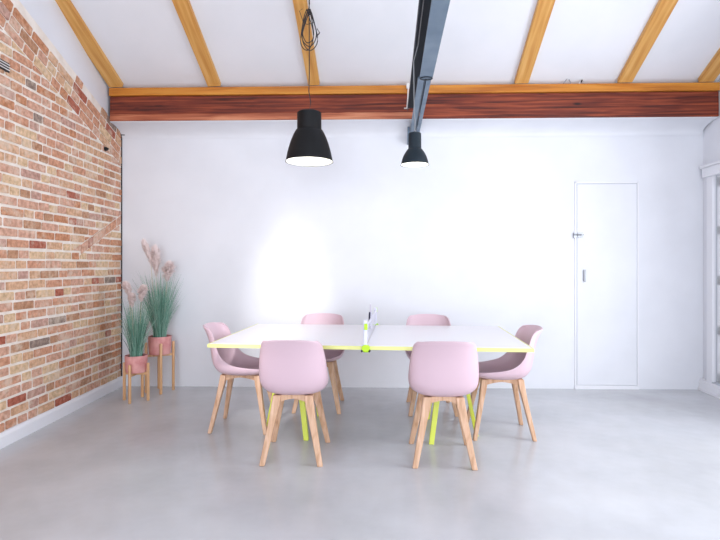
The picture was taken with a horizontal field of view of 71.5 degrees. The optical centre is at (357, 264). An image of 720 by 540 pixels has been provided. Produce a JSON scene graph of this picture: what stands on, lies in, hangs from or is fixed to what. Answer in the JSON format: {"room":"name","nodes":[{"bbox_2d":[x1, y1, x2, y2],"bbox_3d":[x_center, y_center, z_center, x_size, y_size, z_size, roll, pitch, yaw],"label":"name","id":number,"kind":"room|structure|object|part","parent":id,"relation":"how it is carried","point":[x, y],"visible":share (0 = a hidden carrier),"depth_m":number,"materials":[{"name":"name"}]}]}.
{"room":"meeting room","nodes":[
{"label":"meeting room","id":0,"kind":"room"},
{"bbox_2d":[0,0,121,432],"bbox_3d":[-2.709,-1.284,1.415,0.161,5.268,8.330,0,0,0],"label":"wall","id":1,"kind":"structure","parent":0,"point":[61,192],"depth_m":4.32,"materials":[{"name":"orange brick"}]},
{"bbox_2d":[0,59,9,72],"bbox_3d":[-2.632,-1.481,3.708,0.024,0.070,0.115,0,0,0],"label":"air vent","id":2,"kind":"object","parent":1,"relation":"in","point":[4,65],"visible":1,"depth_m":3.72,"materials":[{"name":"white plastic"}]},
{"bbox_2d":[0,376,122,448],"bbox_3d":[-2.628,1.292,1.487,0.021,0.115,8.174,0,0,0],"label":"baseboard","id":3,"kind":"structure","parent":1,"relation":"attached to","point":[17,432],"depth_m":4.33,"materials":[{"name":"white paint"}]},
{"bbox_2d":[0,386,719,539],"bbox_3d":[0.550,1.410,1.490,6.680,0.120,8.480,0,0,0],"label":"floor","id":4,"kind":"structure","parent":0,"point":[603,464],"depth_m":3.27,"materials":[{"name":"concrete"}]},
{"bbox_2d":[123,362,149,403],"bbox_3d":[-2.215,1.163,4.993,0.202,0.375,0.203,0,0,-41],"label":"plant stand","id":5,"kind":"object","parent":4,"relation":"on","point":[147,373],"visible":0.83,"depth_m":4.98,"materials":[{"name":"brown wood"}]},
{"bbox_3d":[-2.338,1.163,5.002,0.028,0.375,0.029,0,0,-41],"label":"leg","id":6,"kind":"part","parent":5,"relation":"part of","materials":[{"name":"brown wood"}]},
{"bbox_3d":[-2.224,1.163,4.870,0.028,0.375,0.029,0,0,-41],"label":"leg","id":7,"kind":"part","parent":5,"relation":"part of","materials":[{"name":"brown wood"}]},
{"bbox_2d":[124,353,147,373],"bbox_3d":[-2.215,0.983,4.993,0.212,0.168,0.212,0,0,0],"label":"pot","id":8,"kind":"object","parent":5,"relation":"on","point":[138,361],"depth_m":4.92,"materials":[{"name":"pink ceramic"}]},
{"bbox_2d":[118,280,157,373],"bbox_3d":[-2.214,0.608,4.979,0.428,0.917,0.396,0,0,0],"label":"pampas grass","id":9,"kind":"object","parent":5,"relation":"on","point":[136,358],"depth_m":4.95,"materials":[{"name":"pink plant"}]},
{"bbox_3d":[-2.206,1.163,5.116,0.028,0.375,0.029,0,0,-41],"label":"leg","id":10,"kind":"part","parent":5,"relation":"part of","materials":[{"name":"brown wood"}]},
{"bbox_3d":[-2.092,1.163,4.984,0.028,0.375,0.029,0,0,-41],"label":"leg","id":11,"kind":"part","parent":5,"relation":"part of","materials":[{"name":"brown wood"}]},
{"bbox_2d":[145,341,174,394],"bbox_3d":[-2.118,1.086,5.345,0.222,0.528,0.221,0,0,19],"label":"plant stand","id":12,"kind":"object","parent":4,"relation":"on","point":[159,357],"visible":0.8,"depth_m":5.31,"materials":[{"name":"brown wood"}]},
{"bbox_3d":[-2.240,1.086,5.285,0.030,0.528,0.029,0,0,19],"label":"leg","id":13,"kind":"part","parent":12,"relation":"part of","materials":[{"name":"brown wood"}]},
{"bbox_2d":[132,238,183,354],"bbox_3d":[-2.119,0.325,5.314,0.503,1.244,0.438,0,0,0],"label":"pampas grass","id":14,"kind":"object","parent":12,"relation":"on","point":[160,336],"depth_m":5.30,"materials":[{"name":"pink plant"}]},
{"bbox_3d":[-2.178,1.086,5.467,0.030,0.528,0.029,0,0,19],"label":"leg","id":15,"kind":"part","parent":12,"relation":"part of","materials":[{"name":"brown wood"}]},
{"bbox_2d":[148,334,171,354],"bbox_3d":[-2.118,0.853,5.345,0.236,0.190,0.236,0,0,0],"label":"pot","id":16,"kind":"object","parent":12,"relation":"on","point":[164,339],"depth_m":5.26,"materials":[{"name":"pink ceramic"}]},
{"bbox_3d":[-2.058,1.086,5.223,0.030,0.528,0.029,0,0,19],"label":"leg","id":17,"kind":"part","parent":12,"relation":"part of","materials":[{"name":"brown wood"}]},
{"bbox_3d":[-1.996,1.086,5.404,0.030,0.528,0.029,0,0,19],"label":"leg","id":18,"kind":"part","parent":12,"relation":"part of","materials":[{"name":"brown wood"}]},
{"bbox_2d":[203,322,271,434],"bbox_3d":[-0.992,0.920,4.202,0.584,0.859,0.477,0,0,3],"label":"dining chair","id":19,"kind":"object","parent":4,"relation":"on","point":[233,363],"visible":0.73,"depth_m":4.08,"materials":[{"name":"pink plastic"}]},
{"bbox_3d":[-1.139,1.122,4.062,0.177,0.456,0.068,0,0,-43],"label":"leg","id":20,"kind":"part","parent":19,"relation":"part of","materials":[{"name":"brown wood"}]},
{"bbox_3d":[-1.124,1.122,4.356,0.068,0.456,0.177,0,0,-42],"label":"leg","id":21,"kind":"part","parent":19,"relation":"part of","materials":[{"name":"brown wood"}]},
{"bbox_3d":[-0.953,0.922,4.200,0.298,0.055,0.234,0,0,3],"label":"seat frame","id":22,"kind":"part","parent":19,"relation":"part of","materials":[{"name":"brown wood"}]},
{"bbox_3d":[-0.782,1.122,4.032,0.068,0.456,0.177,0,0,-42],"label":"leg","id":23,"kind":"part","parent":19,"relation":"part of","materials":[{"name":"brown wood"}]},
{"bbox_3d":[-0.766,1.122,4.350,0.177,0.456,0.068,0,0,-43],"label":"leg","id":24,"kind":"part","parent":19,"relation":"part of","materials":[{"name":"brown wood"}]},
{"bbox_2d":[259,340,329,466],"bbox_3d":[-0.444,0.920,3.546,0.477,0.859,0.584,0,0,2],"label":"dining chair","id":25,"kind":"object","parent":4,"relation":"on","point":[288,369],"visible":1,"depth_m":3.36,"materials":[{"name":"pink plastic"}]},
{"bbox_3d":[-0.596,1.122,3.410,0.177,0.456,0.068,0,0,-43],"label":"leg","id":26,"kind":"part","parent":25,"relation":"part of","materials":[{"name":"brown wood"}]},
{"bbox_3d":[-0.597,1.122,3.769,0.068,0.456,0.177,0,0,-44],"label":"leg","id":27,"kind":"part","parent":25,"relation":"part of","materials":[{"name":"brown wood"}]},
{"bbox_3d":[-0.443,0.922,3.585,0.234,0.055,0.298,0,0,2],"label":"seat frame","id":28,"kind":"part","parent":25,"relation":"part of","materials":[{"name":"brown wood"}]},
{"bbox_3d":[-0.301,1.122,3.402,0.068,0.456,0.177,0,0,-44],"label":"leg","id":29,"kind":"part","parent":25,"relation":"part of","materials":[{"name":"brown wood"}]},
{"bbox_3d":[-0.278,1.122,3.759,0.177,0.456,0.068,0,0,-43],"label":"leg","id":30,"kind":"part","parent":25,"relation":"part of","materials":[{"name":"brown wood"}]},
{"bbox_2d":[292,313,344,413],"bbox_3d":[-0.363,0.920,4.809,0.477,0.859,0.584,0,0,3],"label":"dining chair","id":31,"kind":"object","parent":4,"relation":"on","point":[331,355],"visible":0.41,"depth_m":4.93,"materials":[{"name":"pink plastic"}]},
{"bbox_3d":[-0.535,1.122,4.601,0.177,0.456,0.068,0,0,-41],"label":"leg","id":32,"kind":"part","parent":31,"relation":"part of","materials":[{"name":"brown wood"}]},
{"bbox_3d":[-0.217,1.122,4.582,0.068,0.456,0.177,0,0,-42],"label":"leg","id":33,"kind":"part","parent":31,"relation":"part of","materials":[{"name":"brown wood"}]},
{"bbox_3d":[-0.207,1.122,4.940,0.177,0.456,0.068,0,0,-41],"label":"leg","id":34,"kind":"part","parent":31,"relation":"part of","materials":[{"name":"brown wood"}]},
{"bbox_2d":[207,324,533,444],"bbox_3d":[0.115,0.967,4.237,2.354,0.767,1.290,0,0,5],"label":"table","id":35,"kind":"object","parent":4,"relation":"on","point":[331,336],"visible":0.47,"depth_m":4.08,"materials":[{"name":"white laminate"}]},
{"bbox_3d":[-0.672,0.994,4.099,0.177,0.712,0.031,0,0,-1],"label":"leg","id":36,"kind":"part","parent":35,"relation":"part of","materials":[{"name":"yellow paint"}]},
{"bbox_3d":[-0.443,0.994,3.909,0.055,0.712,0.182,0,0,-44],"label":"leg","id":37,"kind":"part","parent":35,"relation":"part of","materials":[{"name":"yellow paint"}]},
{"bbox_2d":[361,308,378,351],"bbox_3d":[0.115,0.509,4.237,0.070,0.233,1.378,0,0,5],"label":"net","id":38,"kind":"object","parent":35,"relation":"on","point":[365,348],"visible":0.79,"depth_m":3.57,"materials":[{"name":"white fabric"}]},
{"bbox_3d":[0.052,0.488,3.581,0.028,0.190,0.028,0,0,5],"label":"post","id":39,"kind":"part","parent":38,"relation":"part of","materials":[{"name":"white plastic"}]},
{"bbox_2d":[369,304,371,328],"bbox_3d":[0.112,0.469,4.569,0.023,0.223,0.132,0,0,5],"label":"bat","id":40,"kind":"object","parent":35,"relation":"on","point":[370,312],"visible":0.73,"depth_m":4.55,"materials":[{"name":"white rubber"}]},
{"bbox_3d":[0.606,0.994,3.815,0.182,0.712,0.055,0,0,-36],"label":"leg","id":41,"kind":"part","parent":35,"relation":"part of","materials":[{"name":"yellow paint"}]},
{"bbox_3d":[0.865,0.994,3.961,0.177,0.712,0.031,0,0,11],"label":"leg","id":42,"kind":"part","parent":35,"relation":"part of","materials":[{"name":"yellow paint"}]},
{"bbox_2d":[405,314,457,416],"bbox_3d":[0.683,0.920,4.729,0.477,0.859,0.584,0,0,2],"label":"dining chair","id":43,"kind":"object","parent":4,"relation":"on","point":[418,319],"visible":0.27,"depth_m":4.94,"materials":[{"name":"pink plastic"}]},
{"bbox_3d":[0.540,1.122,4.873,0.068,0.456,0.177,0,0,-44],"label":"leg","id":44,"kind":"part","parent":43,"relation":"part of","materials":[{"name":"brown wood"}]},
{"bbox_3d":[0.517,1.122,4.516,0.177,0.456,0.068,0,0,-43],"label":"leg","id":45,"kind":"part","parent":43,"relation":"part of","materials":[{"name":"brown wood"}]},
{"bbox_3d":[0.836,1.122,4.506,0.068,0.456,0.177,0,0,-44],"label":"leg","id":46,"kind":"part","parent":43,"relation":"part of","materials":[{"name":"brown wood"}]},
{"bbox_2d":[408,341,478,469],"bbox_3d":[0.589,0.920,3.498,0.477,0.859,0.584,0,0,4],"label":"dining chair","id":47,"kind":"object","parent":4,"relation":"on","point":[438,370],"visible":1,"depth_m":3.31,"materials":[{"name":"pink plastic"}]},
{"bbox_3d":[0.446,1.122,3.727,0.068,0.456,0.177,0,0,-41],"label":"leg","id":48,"kind":"part","parent":47,"relation":"part of","materials":[{"name":"brown wood"}]},
{"bbox_3d":[0.432,1.122,3.370,0.177,0.456,0.068,0,0,-40],"label":"leg","id":49,"kind":"part","parent":47,"relation":"part of","materials":[{"name":"brown wood"}]},
{"bbox_3d":[0.592,0.922,3.537,0.234,0.055,0.298,0,0,4],"label":"seat frame","id":50,"kind":"part","parent":47,"relation":"part of","materials":[{"name":"brown wood"}]},
{"bbox_3d":[0.764,1.122,3.704,0.177,0.456,0.068,0,0,-40],"label":"leg","id":51,"kind":"part","parent":47,"relation":"part of","materials":[{"name":"brown wood"}]},
{"bbox_3d":[0.725,1.122,3.347,0.134,0.456,0.124,0,0,4],"label":"leg","id":52,"kind":"part","parent":47,"relation":"part of","materials":[{"name":"brown wood"}]},
{"bbox_2d":[467,325,542,441],"bbox_3d":[1.179,0.920,4.043,0.584,0.859,0.477,0,0,3],"label":"dining chair","id":53,"kind":"object","parent":4,"relation":"on","point":[511,367],"visible":0.76,"depth_m":3.91,"materials":[{"name":"pink plastic"}]},
{"bbox_3d":[0.971,1.122,4.215,0.068,0.456,0.177,0,0,-41],"label":"leg","id":54,"kind":"part","parent":53,"relation":"part of","materials":[{"name":"brown wood"}]},
{"bbox_3d":[0.952,1.122,3.897,0.177,0.456,0.068,0,0,-42],"label":"leg","id":55,"kind":"part","parent":53,"relation":"part of","materials":[{"name":"brown wood"}]},
{"bbox_3d":[1.140,0.922,4.045,0.298,0.055,0.234,0,0,3],"label":"seat frame","id":56,"kind":"part","parent":53,"relation":"part of","materials":[{"name":"brown wood"}]},
{"bbox_3d":[1.327,1.122,4.181,0.177,0.456,0.068,0,0,-42],"label":"leg","id":57,"kind":"part","parent":53,"relation":"part of","materials":[{"name":"brown wood"}]},
{"bbox_3d":[1.310,1.122,3.887,0.068,0.456,0.177,0,0,-41],"label":"leg","id":58,"kind":"part","parent":53,"relation":"part of","materials":[{"name":"brown wood"}]},
{"bbox_2d":[71,0,719,87],"bbox_3d":[0.575,-2.849,1.477,6.730,2.282,8.454,0,0,0],"label":"ceiling","id":59,"kind":"structure","parent":0,"point":[250,43],"depth_m":4.77,"materials":[{"name":"white paint"}]},
{"bbox_2d":[285,0,332,166],"bbox_3d":[-0.429,-1.638,4.400,0.421,1.462,0.421,0,0,0],"label":"pendant lamp","id":60,"kind":"object","parent":59,"relation":"hanging from","point":[308,146],"visible":1,"depth_m":4.30,"materials":[{"name":"black metal"}]},
{"bbox_3d":[-0.429,-1.044,4.400,0.421,0.273,0.421,0,0,0],"label":"lamp shade","id":61,"kind":"part","parent":60,"relation":"part of","materials":[{"name":"black paint"}]},
{"bbox_3d":[-0.425,-1.820,4.395,0.024,0.961,0.018,0,0,0],"label":"cord","id":62,"kind":"part","parent":60,"relation":"part of","materials":[{"name":"black plastic"}]},
{"bbox_2d":[122,132,702,389],"bbox_3d":[0.550,-0.375,5.572,6.686,3.450,0.154,0,0,1],"label":"wall","id":63,"kind":"structure","parent":0,"point":[481,234],"depth_m":5.50,"materials":[{"name":"white paint"}]},
{"bbox_2d":[121,136,121,375],"bbox_3d":[-2.643,-0.080,5.573,0.030,2.860,0.010,0,0,0],"label":"trim","id":64,"kind":"structure","parent":63,"relation":"attached to","point":[121,136],"depth_m":5.57,"materials":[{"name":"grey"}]},
{"bbox_2d":[110,117,717,138],"bbox_3d":[0.542,-1.465,5.361,6.346,0.124,0.262,0,0,1],"label":"trim","id":65,"kind":"structure","parent":63,"relation":"attached to","point":[619,126],"depth_m":5.40,"materials":[{"name":"white paint"}]},
{"bbox_2d":[110,91,718,120],"bbox_3d":[0.541,-1.657,5.354,6.346,0.260,0.277,0,0,1],"label":"timber beam","id":66,"kind":"structure","parent":63,"relation":"attached to","point":[595,104],"depth_m":5.21,"materials":[{"name":"brown wood"}]},
{"bbox_2d":[109,85,406,96],"bbox_3d":[-1.065,-1.831,5.149,3.137,0.082,0.260,0,0,1],"label":"wall plate","id":67,"kind":"object","parent":66,"relation":"on","point":[379,89],"depth_m":5.24,"materials":[{"name":"orange wood"}]},
{"bbox_2d":[55,0,123,86],"bbox_3d":[-2.711,-2.868,3.356,0.150,1.980,3.909,0,0,5],"label":"rafter","id":68,"kind":"object","parent":67,"relation":"on","point":[82,32],"visible":1,"depth_m":4.80,"materials":[{"name":"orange wood"}]},
{"bbox_2d":[172,0,220,86],"bbox_3d":[-1.623,-2.861,3.343,0.138,1.967,3.876,0,0,3],"label":"rafter","id":69,"kind":"object","parent":67,"relation":"on","point":[184,9],"visible":1,"depth_m":4.76,"materials":[{"name":"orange wood"}]},
{"bbox_2d":[293,0,319,85],"bbox_3d":[-0.572,-2.854,3.329,0.120,1.953,3.849,0,0,3],"label":"rafter","id":70,"kind":"object","parent":67,"relation":"on","point":[298,4],"visible":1,"depth_m":4.77,"materials":[{"name":"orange wood"}]},
{"bbox_2d":[404,83,409,108],"bbox_3d":[0.509,-1.750,5.185,0.066,0.268,0.027,0,0,0],"label":"bracket","id":71,"kind":"object","parent":67,"relation":"attached to","point":[407,84],"visible":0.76,"depth_m":5.18,"materials":[{"name":"white metal"}]},
{"bbox_2d":[428,82,719,93],"bbox_3d":[2.209,-1.831,5.064,2.974,0.082,0.260,0,0,1],"label":"wall plate","id":72,"kind":"object","parent":66,"relation":"on","point":[437,89],"depth_m":5.16,"materials":[{"name":"orange wood"}]},
{"bbox_2d":[514,0,554,83],"bbox_3d":[1.583,-2.840,3.301,0.140,1.926,3.794,0,0,3],"label":"rafter","id":73,"kind":"object","parent":72,"relation":"on","point":[543,10],"visible":1,"depth_m":4.70,"materials":[{"name":"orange wood"}]},
{"bbox_2d":[617,0,677,82],"bbox_3d":[2.639,-2.833,3.288,0.145,1.912,3.766,0,0,3],"label":"rafter","id":74,"kind":"object","parent":72,"relation":"on","point":[663,9],"visible":1,"depth_m":4.68,"materials":[{"name":"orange wood"}]},
{"bbox_2d":[698,48,719,81],"bbox_3d":[3.461,-2.828,3.277,0.150,1.901,3.745,0,0,3],"label":"rafter","id":75,"kind":"object","parent":72,"relation":"on","point":[711,72],"visible":1,"depth_m":5.00,"materials":[{"name":"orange wood"}]},
{"bbox_2d":[407,0,449,144],"bbox_3d":[0.347,-1.462,1.451,0.160,0.285,8.108,0,0,4],"label":"steel beam","id":76,"kind":"structure","parent":63,"relation":"attached to","point":[434,15],"depth_m":3.51,"materials":[{"name":"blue metal"}]},
{"bbox_2d":[401,99,428,167],"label":"pendant lamp","id":77,"kind":"object","parent":76,"relation":"hanging from","point":[414,156],"depth_m":3.58,"materials":[{"name":"black metal"}]},
{"bbox_3d":[0.411,-0.783,3.620,0.206,0.118,0.206,0,0,0],"label":"lamp shade","id":78,"kind":"part","parent":77,"relation":"part of","materials":[{"name":"black paint"}]},
{"bbox_2d":[413,0,423,88],"label":"conduit","id":79,"kind":"object","parent":76,"relation":"hanging from","point":[423,0],"depth_m":3.50,"materials":[{"name":"black metal"}]},
{"bbox_3d":[0.338,-1.265,2.171,0.036,0.627,2.909,0,0,3],"label":"cord","id":80,"kind":"part","parent":79,"relation":"part of","materials":[{"name":"grey plastic"}]},
{"bbox_3d":[0.318,-1.447,0.635,0.100,0.014,6.470,0,0,4],"label":"flange plate","id":81,"kind":"part","parent":76,"relation":"part of","materials":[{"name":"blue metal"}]},
{"bbox_2d":[573,182,638,389],"bbox_3d":[2.693,0.223,5.417,0.708,2.255,0.050,0,0,1],"label":"door","id":82,"kind":"structure","parent":63,"relation":"in","point":[606,235],"depth_m":5.43,"materials":[{"name":"white paint"}]},
{"bbox_3d":[2.458,0.117,5.424,0.027,0.135,0.024,0,0,1],"label":"handle","id":83,"kind":"part","parent":82,"relation":"part of","materials":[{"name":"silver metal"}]},
{"bbox_2d":[703,79,719,382],"bbox_3d":[3.487,-1.248,1.333,0.179,5.196,8.209,0,0,5],"label":"wall","id":84,"kind":"structure","parent":0,"point":[711,132],"depth_m":5.36,"materials":[{"name":"white paint"}]},
{"bbox_2d":[698,378,719,398],"bbox_3d":[3.372,1.288,1.405,0.062,0.125,8.044,0,0,5],"label":"baseboard","id":85,"kind":"structure","parent":84,"relation":"attached to","point":[705,386],"depth_m":5.23,"materials":[{"name":"white paint"}]},
{"bbox_2d":[700,160,719,385],"bbox_3d":[3.676,0.087,4.747,0.134,2.285,1.230,0,0,5],"label":"door","id":86,"kind":"structure","parent":84,"relation":"in","point":[709,171],"depth_m":5.21,"materials":[{"name":"white paint"}]},
{"bbox_3d":[3.647,-0.993,4.750,0.075,0.125,1.230,0,0,5],"label":"cornice","id":87,"kind":"part","parent":86,"relation":"part of","materials":[{"name":"white paint"}]},
{"bbox_3d":[3.669,0.150,4.755,0.030,2.160,1.116,0,0,5],"label":"casing","id":88,"kind":"part","parent":86,"relation":"part of","materials":[{"name":"white paint"}]},
{"bbox_3d":[3.673,0.150,4.755,0.049,2.160,0.917,0,0,5],"label":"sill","id":89,"kind":"part","parent":86,"relation":"part of","materials":[{"name":"grey wood"}]}
]}

